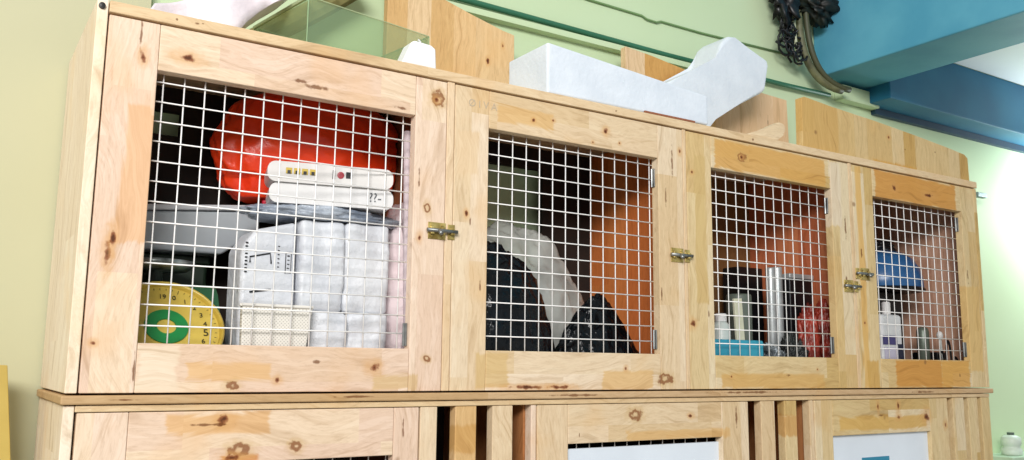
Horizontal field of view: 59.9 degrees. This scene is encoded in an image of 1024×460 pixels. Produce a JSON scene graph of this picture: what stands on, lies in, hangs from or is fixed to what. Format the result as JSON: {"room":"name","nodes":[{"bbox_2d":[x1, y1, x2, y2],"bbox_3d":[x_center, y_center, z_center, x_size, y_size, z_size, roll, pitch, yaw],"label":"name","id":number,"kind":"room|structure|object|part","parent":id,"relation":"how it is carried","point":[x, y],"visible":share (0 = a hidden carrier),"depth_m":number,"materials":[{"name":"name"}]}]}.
{"room":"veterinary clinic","nodes":[
{"label":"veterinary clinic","id":0,"kind":"room"},
{"bbox_2d":[0,0,1023,459],"bbox_3d":[0.499,0.189,2.188,7.200,2.900,0.143,6,-10,-32],"label":"wall","id":1,"kind":"structure","parent":0,"point":[997,172],"depth_m":1.83,"materials":[{"name":"green paint"}]},
{"bbox_2d":[446,0,690,69],"bbox_3d":[-0.069,-0.448,1.843,1.240,0.013,0.022,6,-10,-32],"label":"trim","id":2,"kind":"structure","parent":1,"relation":"attached to","point":[485,15],"depth_m":1.93,"materials":[{"name":"green paint"}]},
{"bbox_2d":[456,0,830,96],"bbox_3d":[0.157,-0.447,1.984,1.690,0.028,0.012,6,-10,-32],"label":"pipe","id":3,"kind":"object","parent":1,"relation":"attached to","point":[478,3],"visible":0.85,"depth_m":2.00,"materials":[{"name":"green paint"}]},
{"bbox_2d":[588,0,787,53],"bbox_3d":[0.438,-0.494,2.185,0.770,0.021,0.006,6,-10,-32],"label":"cable","id":4,"kind":"object","parent":1,"relation":"attached to","point":[594,1],"visible":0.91,"depth_m":2.15,"materials":[{"name":"plastic"}]},
{"bbox_2d":[768,0,851,93],"bbox_3d":[0.780,-0.538,2.356,0.293,0.330,0.077,6,-10,-29],"label":"wall ornament","id":5,"kind":"object","parent":1,"relation":"attached to","point":[815,13],"visible":0.98,"depth_m":2.35,"materials":[{"name":"black plastic"}]},
{"bbox_2d":[835,84,878,109],"bbox_3d":[0.970,-0.372,2.498,0.160,0.042,0.029,6,-10,-32],"label":"trim","id":6,"kind":"structure","parent":1,"relation":"attached to","point":[857,97],"depth_m":2.48,"materials":[{"name":"green paint"}]},
{"bbox_2d":[813,0,1023,89],"bbox_3d":[1.487,-0.938,1.655,0.195,0.814,2.129,6,-10,-32],"label":"beam","id":7,"kind":"structure","parent":1,"relation":"attached to","point":[868,43],"depth_m":2.24,"materials":[{"name":"teal paint"}]},
{"bbox_2d":[863,63,1023,145],"bbox_3d":[2.305,-0.302,3.311,3.054,0.163,0.094,6,-10,-32],"label":"ceiling beam","id":8,"kind":"structure","parent":1,"relation":"attached to","point":[952,95],"depth_m":2.65,"materials":[{"name":"blue paint"}]},
{"bbox_2d":[871,108,1023,153],"bbox_3d":[2.301,-0.204,3.341,3.010,0.019,0.015,6,-10,-32],"label":"trim","id":9,"kind":"structure","parent":1,"relation":"attached to","point":[897,117],"depth_m":2.72,"materials":[{"name":"blue paint"}]},
{"bbox_2d":[976,192,986,198],"bbox_3d":[1.435,-0.105,2.750,0.050,0.015,0.044,6,-10,-32],"label":"wall hook","id":10,"kind":"object","parent":1,"relation":"attached to","point":[981,195],"visible":0.67,"depth_m":2.73,"materials":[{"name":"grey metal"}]},
{"bbox_2d":[993,451,1023,459],"bbox_3d":[2.495,0.783,3.272,2.580,0.018,0.099,6,-10,-32],"label":"trim","id":11,"kind":"structure","parent":1,"relation":"attached to","point":[996,456],"depth_m":2.58,"materials":[{"name":"green paint"}]},
{"bbox_2d":[1000,432,1022,455],"bbox_3d":[1.478,0.632,2.631,0.056,0.065,0.056,6,-10,-32],"label":"plastic jar","id":12,"kind":"object","parent":11,"relation":"on","point":[1011,443],"visible":1,"depth_m":2.61,"materials":[{"name":"plastic"}]},
{"bbox_2d":[955,42,1023,85],"bbox_3d":[2.880,-0.559,2.442,3.054,0.095,2.034,6,-10,-32],"label":"ceiling","id":13,"kind":"structure","parent":0,"point":[1007,63],"depth_m":2.64,"materials":[{"name":"white paint"}]},
{"bbox_3d":[1.482,1.445,0.416,7.200,0.100,3.850,6,-10,-32],"label":"floor","id":14,"kind":"structure","parent":0,"visible":0},
{"bbox_2d":[0,365,10,459],"bbox_3d":[-0.724,0.825,1.129,0.122,1.296,0.025,6,-10,-32],"label":"board","id":15,"kind":"object","parent":14,"relation":"on","point":[4,399],"visible":1,"depth_m":1.22,"materials":[{"name":"yellow wood"}]},
{"bbox_2d":[34,393,992,459],"bbox_3d":[0.212,0.934,1.619,1.984,1.248,0.301,6,-10,-32],"label":"cabinet","id":16,"kind":"object","parent":14,"relation":"on","point":[957,426],"visible":0.94,"depth_m":1.42,"materials":[{"name":"brown wood"}]},
{"bbox_3d":[-0.615,0.490,1.151,0.012,0.528,0.300,6,-10,-32],"label":"panel","id":17,"kind":"part","parent":16,"relation":"part of","materials":[{"name":"brown wood"}]},
{"bbox_3d":[-0.338,0.491,1.160,0.458,0.503,0.018,6,-10,-32],"label":"door","id":18,"kind":"part","parent":16,"relation":"part of","materials":[{"name":"brown wood"}]},
{"bbox_2d":[37,388,992,404],"bbox_3d":[0.223,0.312,1.714,1.999,0.011,0.306,6,-10,-32],"label":"plank","id":19,"kind":"object","parent":16,"relation":"on","point":[60,398],"visible":0.84,"depth_m":1.33,"materials":[{"name":"brown wood"}]},
{"bbox_2d":[40,0,989,393],"bbox_3d":[0.229,0.054,1.748,1.989,0.503,0.319,6,-10,-32],"label":"upper cabinet","id":20,"kind":"object","parent":19,"relation":"on","point":[646,213],"depth_m":1.46,"materials":[{"name":"brown wood"}]},
{"bbox_3d":[-0.609,-0.032,1.231,0.014,0.500,0.300,6,-10,-32],"label":"panel","id":21,"kind":"part","parent":20,"relation":"part of","materials":[{"name":"brown wood"}]},
{"bbox_2d":[78,249,209,370],"bbox_3d":[-0.571,0.131,1.347,0.194,0.188,0.074,6,-10,-32],"label":"crate","id":22,"kind":"object","parent":20,"relation":"in","point":[199,272],"visible":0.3,"depth_m":1.36,"materials":[{"name":"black plastic"}]},
{"bbox_2d":[89,204,258,257],"bbox_3d":[-0.531,-0.003,1.370,0.262,0.082,0.115,6,-10,-32],"label":"plastic tub","id":23,"kind":"object","parent":22,"relation":"on","point":[206,236],"visible":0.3,"depth_m":1.34,"materials":[{"name":"grey plastic"}]},
{"bbox_3d":[-0.531,-0.028,1.373,0.262,0.032,0.115,6,-10,-32],"label":"tub lid","id":24,"kind":"part","parent":23,"relation":"part of","materials":[{"name":"grey plastic"}]},
{"bbox_2d":[137,257,224,344],"bbox_3d":[-0.491,0.125,1.238,0.158,0.169,0.184,6,-10,-32],"label":"weighing scale","id":25,"kind":"object","parent":20,"relation":"in","point":[158,294],"visible":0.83,"depth_m":1.23,"materials":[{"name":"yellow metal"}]},
{"bbox_2d":[142,257,192,281],"bbox_3d":[-0.514,0.060,1.276,0.110,0.030,0.110,6,-10,-32],"label":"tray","id":26,"kind":"object","parent":25,"relation":"on","point":[157,270],"depth_m":1.26,"materials":[{"name":"metal"}]},
{"bbox_2d":[151,0,286,27],"bbox_3d":[-0.416,-0.351,1.350,0.278,0.171,0.097,6,-10,-32],"label":"plastic bag","id":27,"kind":"object","parent":20,"relation":"on","point":[237,13],"visible":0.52,"depth_m":1.30,"materials":[{"name":"white plastic"}]},
{"bbox_2d":[225,223,294,344],"bbox_3d":[-0.367,0.104,1.298,0.082,0.230,0.074,6,-10,-32],"label":"packet","id":28,"kind":"object","parent":20,"relation":"in","point":[265,241],"visible":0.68,"depth_m":1.28,"materials":[{"name":"white plastic"}]},
{"bbox_3d":[-0.359,0.039,1.270,0.032,0.016,0.002,6,-10,-32],"label":"frame","id":29,"kind":"part","parent":28,"relation":"part of","materials":[{"name":"white plastic"}]},
{"bbox_3d":[-0.325,0.048,1.291,0.009,0.032,0.001,6,-10,-32],"label":"frame","id":30,"kind":"part","parent":28,"relation":"part of","materials":[{"name":"white plastic"}]},
{"bbox_3d":[-0.318,-0.017,1.248,0.494,0.481,0.018,6,-10,-32],"label":"door","id":31,"kind":"part","parent":20,"relation":"part of","materials":[{"name":"brown wood"}]},
{"bbox_3d":[-0.319,-0.016,1.258,0.386,0.366,0.004,6,-10,-32],"label":"panel","id":32,"kind":"part","parent":20,"relation":"part of","materials":[{"name":"white metal"}]},
{"bbox_2d":[239,303,313,345],"bbox_3d":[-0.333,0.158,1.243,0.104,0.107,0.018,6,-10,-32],"label":"plastic basket","id":33,"kind":"object","parent":20,"relation":"in","point":[261,318],"visible":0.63,"depth_m":1.24,"materials":[{"name":"white plastic"}]},
{"bbox_2d":[249,0,356,36],"bbox_3d":[-0.406,-0.362,1.568,0.311,0.249,0.043,6,-10,-32],"label":"wooden stick","id":34,"kind":"object","parent":20,"relation":"on","point":[293,21],"visible":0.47,"depth_m":1.57,"materials":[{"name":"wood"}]},
{"bbox_2d":[209,92,397,203],"bbox_3d":[-0.344,-0.133,1.473,0.311,0.185,0.129,6,-10,-32],"label":"plastic bag","id":35,"kind":"object","parent":20,"relation":"in","point":[253,107],"visible":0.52,"depth_m":1.41,"materials":[{"name":"red plastic"}]},
{"bbox_2d":[306,312,346,346],"bbox_3d":[-0.293,0.175,1.332,0.060,0.100,0.100,6,-10,-32],"label":"pack","id":36,"kind":"object","parent":20,"relation":"in","point":[318,321],"visible":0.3,"depth_m":1.29,"materials":[{"name":"white paper"}]},
{"bbox_2d":[293,220,344,311],"bbox_3d":[-0.302,0.058,1.346,0.068,0.135,0.096,6,-10,-32],"label":"pack","id":37,"kind":"object","parent":36,"relation":"on","point":[303,244],"visible":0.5,"depth_m":1.31,"materials":[{"name":"white paper"}]},
{"bbox_2d":[236,203,401,229],"bbox_3d":[-0.288,-0.018,1.371,0.270,0.020,0.119,6,-10,-32],"label":"bag","id":38,"kind":"object","parent":37,"relation":"on","point":[321,211],"visible":0.57,"depth_m":1.32,"materials":[{"name":"grey plastic"}]},
{"bbox_2d":[266,182,392,214],"bbox_3d":[-0.279,-0.046,1.358,0.184,0.030,0.064,4,-9,-19],"label":"modem","id":39,"kind":"object","parent":38,"relation":"on","point":[342,194],"visible":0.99,"depth_m":1.33,"materials":[{"name":"white plastic"}]},
{"bbox_2d":[264,161,392,189],"bbox_3d":[-0.280,-0.077,1.357,0.186,0.030,0.067,4,-9,-19],"label":"modem","id":40,"kind":"object","parent":39,"relation":"on","point":[287,169],"visible":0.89,"depth_m":1.33,"materials":[{"name":"white plastic"}]},
{"bbox_2d":[253,0,428,56],"bbox_3d":[-0.285,-0.290,1.484,0.241,0.092,0.178,9,-12,-43],"label":"tank","id":41,"kind":"object","parent":20,"relation":"on","point":[297,2],"visible":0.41,"depth_m":1.42,"materials":[{"name":"clear"}]},
{"bbox_2d":[344,314,386,347],"bbox_3d":[-0.241,0.181,1.366,0.064,0.100,0.099,6,-10,-32],"label":"pack","id":42,"kind":"object","parent":20,"relation":"in","point":[354,321],"visible":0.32,"depth_m":1.33,"materials":[{"name":"white paper"}]},
{"bbox_2d":[339,223,389,313],"bbox_3d":[-0.243,0.064,1.384,0.073,0.136,0.095,6,-10,-32],"label":"pack","id":43,"kind":"object","parent":42,"relation":"on","point":[357,231],"visible":0.54,"depth_m":1.35,"materials":[{"name":"white paper"}]},
{"bbox_2d":[384,203,402,348],"bbox_3d":[-0.187,0.097,1.425,0.060,0.286,0.111,6,-10,-32],"label":"cloth bag","id":44,"kind":"object","parent":20,"relation":"in","point":[391,303],"visible":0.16,"depth_m":1.38,"materials":[{"name":"white fabric"}]},
{"bbox_2d":[403,131,410,348],"bbox_3d":[-0.163,0.038,1.384,0.024,0.391,0.013,6,-10,-32],"label":"paper roll","id":45,"kind":"object","parent":20,"relation":"in","point":[406,163],"visible":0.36,"depth_m":1.39,"materials":[{"name":"white paper"}]},
{"bbox_2d":[397,39,435,68],"bbox_3d":[-0.152,-0.278,1.405,0.059,0.049,0.032,6,-10,-32],"label":"power adapter","id":46,"kind":"object","parent":20,"relation":"on","point":[418,53],"visible":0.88,"depth_m":1.39,"materials":[{"name":"white plastic"}]},
{"bbox_3d":[-0.104,0.004,1.358,0.052,0.012,0.015,6,-10,-32],"label":"bolt rod","id":47,"kind":"part","parent":20,"relation":"part of","materials":[{"name":"metal"}]},
{"bbox_2d":[383,0,513,83],"bbox_3d":[-0.118,-0.345,1.738,0.284,0.283,0.017,6,-10,-32],"label":"wooden board","id":48,"kind":"object","parent":20,"relation":"on","point":[464,43],"visible":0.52,"depth_m":1.73,"materials":[{"name":"brown wood"}]},
{"bbox_2d":[485,241,554,351],"bbox_3d":[-0.034,0.136,1.502,0.248,0.236,0.123,6,-10,-32],"label":"bag","id":49,"kind":"object","parent":20,"relation":"in","point":[504,260],"visible":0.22,"depth_m":1.47,"materials":[{"name":"black plastic"}]},
{"bbox_2d":[487,219,583,346],"bbox_3d":[-0.009,0.130,1.666,0.396,0.298,0.116,6,-10,-32],"label":"plastic bag","id":50,"kind":"object","parent":20,"relation":"in","point":[504,228],"visible":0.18,"depth_m":1.67,"materials":[{"name":"grey plastic"}]},
{"bbox_3d":[0.108,0.029,1.516,0.486,0.481,0.018,6,-10,-32],"label":"door","id":51,"kind":"part","parent":20,"relation":"part of","materials":[{"name":"brown wood"}]},
{"bbox_3d":[0.104,0.029,1.524,0.370,0.366,0.004,6,-10,-32],"label":"panel","id":52,"kind":"part","parent":20,"relation":"part of","materials":[{"name":"white metal"}]},
{"bbox_2d":[555,293,638,353],"bbox_3d":[0.163,0.194,1.621,0.231,0.162,0.070,6,-10,-32],"label":"bag","id":53,"kind":"object","parent":20,"relation":"in","point":[597,300],"visible":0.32,"depth_m":1.61,"materials":[{"name":"black plastic"}]},
{"bbox_2d":[509,43,706,124],"bbox_3d":[0.186,-0.255,1.677,0.395,0.091,0.127,6,-10,-32],"label":"foam block","id":54,"kind":"object","parent":20,"relation":"on","point":[550,68],"visible":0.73,"depth_m":1.59,"materials":[{"name":"white plastic"}]},
{"bbox_3d":[0.295,-0.211,1.662,0.125,0.004,0.004,6,-10,-32],"label":"cardboard strip","id":55,"kind":"part","parent":20,"relation":"part of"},
{"bbox_3d":[0.314,0.048,1.622,0.052,0.012,0.015,6,-10,-32],"label":"bolt rod","id":56,"kind":"part","parent":20,"relation":"part of","materials":[{"name":"metal"}]},
{"bbox_2d":[621,46,788,142],"bbox_3d":[0.470,-0.263,2.106,0.532,0.244,0.017,6,-10,-32],"label":"wooden board","id":57,"kind":"object","parent":20,"relation":"on","point":[762,110],"visible":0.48,"depth_m":2.15,"materials":[{"name":"brown wood"}]},
{"bbox_2d":[663,37,767,125],"bbox_3d":[0.433,-0.299,2.009,0.340,0.285,0.086,6,-10,-32],"label":"foam packing","id":58,"kind":"object","parent":20,"relation":"on","point":[725,71],"visible":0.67,"depth_m":2.00,"materials":[{"name":"white plastic"}]},
{"bbox_2d":[714,313,730,339],"bbox_3d":[0.419,0.234,1.778,0.038,0.134,0.038,6,-10,-32],"label":"plastic bottle","id":59,"kind":"object","parent":20,"relation":"in","point":[724,334],"visible":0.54,"depth_m":1.77,"materials":[{"name":"white plastic"}]},
{"bbox_3d":[0.465,0.223,1.811,0.034,0.168,0.006,6,-10,-32],"label":"cream strip","id":60,"kind":"part","parent":20,"relation":"part of","materials":[{"name":"beige plastic"}]},
{"bbox_2d":[715,339,762,355],"bbox_3d":[0.435,0.256,1.740,0.137,0.080,0.030,6,-10,-32],"label":"box","id":61,"kind":"object","parent":20,"relation":"in","point":[724,348],"visible":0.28,"depth_m":1.73,"materials":[{"name":"plastic"}]},
{"bbox_2d":[726,294,752,339],"bbox_3d":[0.485,0.228,1.893,0.054,0.183,0.054,6,-10,-32],"label":"canister","id":62,"kind":"object","parent":20,"relation":"in","point":[744,297],"visible":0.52,"depth_m":1.88,"materials":[{"name":"grey plastic"}]},
{"bbox_2d":[723,266,763,342],"bbox_3d":[0.528,0.213,2.025,0.080,0.253,0.050,6,-10,-32],"label":"box","id":63,"kind":"object","parent":20,"relation":"in","point":[752,280],"visible":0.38,"depth_m":2.02,"materials":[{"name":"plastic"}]},
{"bbox_2d":[747,123,784,139],"bbox_3d":[0.512,-0.204,1.816,0.116,0.041,0.021,6,-10,-32],"label":"wedge","id":64,"kind":"object","parent":20,"relation":"on","point":[775,131],"visible":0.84,"depth_m":1.82,"materials":[{"name":"brown wood"}]},
{"bbox_3d":[0.518,0.073,1.785,0.360,0.366,0.004,6,-10,-32],"label":"panel","id":65,"kind":"part","parent":20,"relation":"part of","materials":[{"name":"white metal"}]},
{"bbox_2d":[765,267,777,346],"bbox_3d":[0.558,0.201,1.908,0.021,0.242,0.021,6,-10,-32],"label":"tube","id":66,"kind":"object","parent":20,"relation":"in","point":[771,282],"visible":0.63,"depth_m":1.91,"materials":[{"name":"silver metal"}]},
{"bbox_3d":[0.522,0.073,1.776,0.476,0.481,0.018,6,-10,-32],"label":"door","id":67,"kind":"part","parent":20,"relation":"part of","materials":[{"name":"brown wood"}]},
{"bbox_2d":[763,342,785,356],"bbox_3d":[0.524,0.269,1.814,0.096,0.080,0.070,6,-10,-32],"label":"foil","id":68,"kind":"object","parent":20,"relation":"in","point":[773,350],"visible":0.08,"depth_m":1.80,"materials":[{"name":"silver metal"}]},
{"bbox_2d":[774,267,783,344],"bbox_3d":[0.577,0.202,1.920,0.021,0.244,0.021,6,-10,-32],"label":"tube","id":69,"kind":"object","parent":20,"relation":"in","point":[778,269],"visible":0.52,"depth_m":1.92,"materials":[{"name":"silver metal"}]},
{"bbox_2d":[779,331,808,356],"bbox_3d":[0.585,0.261,1.853,0.067,0.108,0.068,6,-10,-32],"label":"bag","id":70,"kind":"object","parent":20,"relation":"in","point":[791,336],"visible":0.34,"depth_m":1.84,"materials":[{"name":"black plastic"}]},
{"bbox_2d":[782,273,813,335],"bbox_3d":[0.621,0.216,1.966,0.080,0.232,0.062,6,-10,-32],"label":"speaker box","id":71,"kind":"object","parent":20,"relation":"in","point":[791,327],"visible":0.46,"depth_m":1.94,"materials":[{"name":"black plastic"}]},
{"bbox_2d":[796,302,821,356],"bbox_3d":[0.629,0.237,1.886,0.060,0.167,0.053,6,-10,-32],"label":"bundle","id":72,"kind":"object","parent":20,"relation":"in","point":[808,310],"visible":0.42,"depth_m":1.87,"materials":[{"name":"red plastic"}]},
{"bbox_2d":[814,298,830,357],"bbox_3d":[0.672,0.235,1.912,0.048,0.178,0.053,6,-10,-32],"label":"bundle","id":73,"kind":"object","parent":20,"relation":"in","point":[825,312],"visible":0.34,"depth_m":1.90,"materials":[{"name":"red plastic"}]},
{"bbox_3d":[0.725,0.121,1.877,0.052,0.012,0.015,6,-10,-32],"label":"bolt rod","id":74,"kind":"part","parent":20,"relation":"part of","materials":[{"name":"metal"}]},
{"bbox_3d":[0.760,0.096,1.903,0.054,0.012,0.015,6,-10,-32],"label":"bolt rod","id":75,"kind":"part","parent":20,"relation":"part of","materials":[{"name":"metal"}]},
{"bbox_2d":[795,97,968,180],"bbox_3d":[0.872,-0.201,2.059,0.620,0.116,0.017,6,-10,-32],"label":"wooden board","id":76,"kind":"object","parent":20,"relation":"on","point":[821,126],"visible":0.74,"depth_m":2.01,"materials":[{"name":"brown wood"}]},
{"bbox_2d":[877,291,904,346],"bbox_3d":[0.903,0.263,2.200,0.095,0.214,0.090,6,-10,-32],"label":"case","id":77,"kind":"object","parent":20,"relation":"in","point":[882,295],"visible":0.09,"depth_m":2.18,"materials":[{"name":"plastic"}]},
{"bbox_2d":[875,240,925,293],"bbox_3d":[0.915,0.090,2.215,0.208,0.131,0.208,6,-10,-32],"label":"helmet","id":78,"kind":"object","parent":77,"relation":"on","point":[887,245],"visible":0.59,"depth_m":2.13,"materials":[{"name":"plastic"}]},
{"bbox_2d":[879,302,903,358],"bbox_3d":[0.863,0.259,2.077,0.078,0.184,0.063,6,-10,-32],"label":"bottle","id":79,"kind":"object","parent":20,"relation":"in","point":[883,317],"visible":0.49,"depth_m":2.05,"materials":[{"name":"plastic"}]},
{"bbox_3d":[0.871,0.300,2.039,0.048,0.062,0.001,6,-10,-32],"label":"label panel","id":80,"kind":"part","parent":79,"relation":"part of","materials":[{"name":"white paper"}]},
{"bbox_3d":[0.902,0.302,2.059,0.020,0.076,0.001,6,-10,-32],"label":"label panel","id":81,"kind":"part","parent":79,"relation":"part of","materials":[{"name":"blue paper"}]},
{"bbox_3d":[0.929,0.117,2.045,0.349,0.366,0.004,6,-10,-32],"label":"panel","id":82,"kind":"part","parent":20,"relation":"part of","materials":[{"name":"white metal"}]},
{"bbox_3d":[0.929,0.117,2.033,0.468,0.481,0.018,6,-10,-32],"label":"door","id":83,"kind":"part","parent":20,"relation":"part of","materials":[{"name":"brown wood"}]},
{"bbox_2d":[916,327,930,359],"bbox_3d":[1.002,0.301,2.163,0.029,0.130,0.029,6,-10,-32],"label":"spray can","id":84,"kind":"object","parent":20,"relation":"in","point":[922,353],"visible":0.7,"depth_m":2.16,"materials":[{"name":"grey metal"}]},
{"bbox_2d":[912,352,945,359],"bbox_3d":[1.040,0.340,2.211,0.038,0.070,0.070,6,-10,-32],"label":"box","id":85,"kind":"object","parent":20,"relation":"in","point":[914,354],"visible":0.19,"depth_m":2.19,"materials":[{"name":"plastic"}]},
{"bbox_2d":[936,331,942,359],"bbox_3d":[1.033,0.303,2.137,0.022,0.119,0.016,6,-10,-32],"label":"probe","id":86,"kind":"object","parent":20,"relation":"in","point":[940,333],"visible":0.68,"depth_m":2.14,"materials":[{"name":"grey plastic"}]},
{"bbox_3d":[1.035,0.313,2.137,0.016,0.100,0.006,6,-10,-32],"label":"stem","id":87,"kind":"part","parent":86,"relation":"part of","materials":[{"name":"grey plastic"}]},
{"bbox_2d":[939,340,957,359],"bbox_3d":[1.045,0.311,2.126,0.087,0.097,0.010,6,-10,-32],"label":"power cable","id":88,"kind":"object","parent":20,"relation":"in","point":[947,341],"visible":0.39,"depth_m":2.12,"materials":[{"name":"black plastic"}]},
{"bbox_3d":[1.057,0.155,2.279,0.013,0.482,0.300,6,-10,-32],"label":"panel","id":89,"kind":"part","parent":20,"relation":"part of","materials":[{"name":"brown wood"}]},
{"bbox_3d":[0.227,0.546,1.528,0.358,0.376,0.004,6,-10,-32],"label":"panel","id":90,"kind":"part","parent":16,"relation":"part of","materials":[{"name":"white metal"}]},
{"bbox_3d":[0.236,0.553,1.522,0.480,0.503,0.018,6,-10,-32],"label":"door","id":91,"kind":"part","parent":16,"relation":"part of","materials":[{"name":"brown wood"}]},
{"bbox_2d":[568,441,718,459],"bbox_3d":[0.230,0.551,1.522,0.349,0.356,0.006,6,-10,-32],"label":"plastic sheet","id":92,"kind":"object","parent":16,"relation":"in","point":[694,450],"visible":1,"depth_m":1.55,"materials":[{"name":"white plastic"}]},
{"bbox_2d":[833,431,928,459],"bbox_3d":[0.782,0.610,1.870,0.333,0.356,0.007,6,-10,-32],"label":"poster","id":93,"kind":"object","parent":16,"relation":"in","point":[904,445],"visible":0.8,"depth_m":1.89,"materials":[{"name":"white paper"}]},
{"bbox_3d":[0.790,0.612,1.871,0.457,0.503,0.018,6,-10,-32],"label":"door","id":94,"kind":"part","parent":16,"relation":"part of","materials":[{"name":"brown wood"}]},
{"bbox_3d":[1.037,0.671,2.191,0.035,0.519,0.300,6,-10,-32],"label":"panel","id":95,"kind":"part","parent":16,"relation":"part of","materials":[{"name":"brown wood"}]}
]}

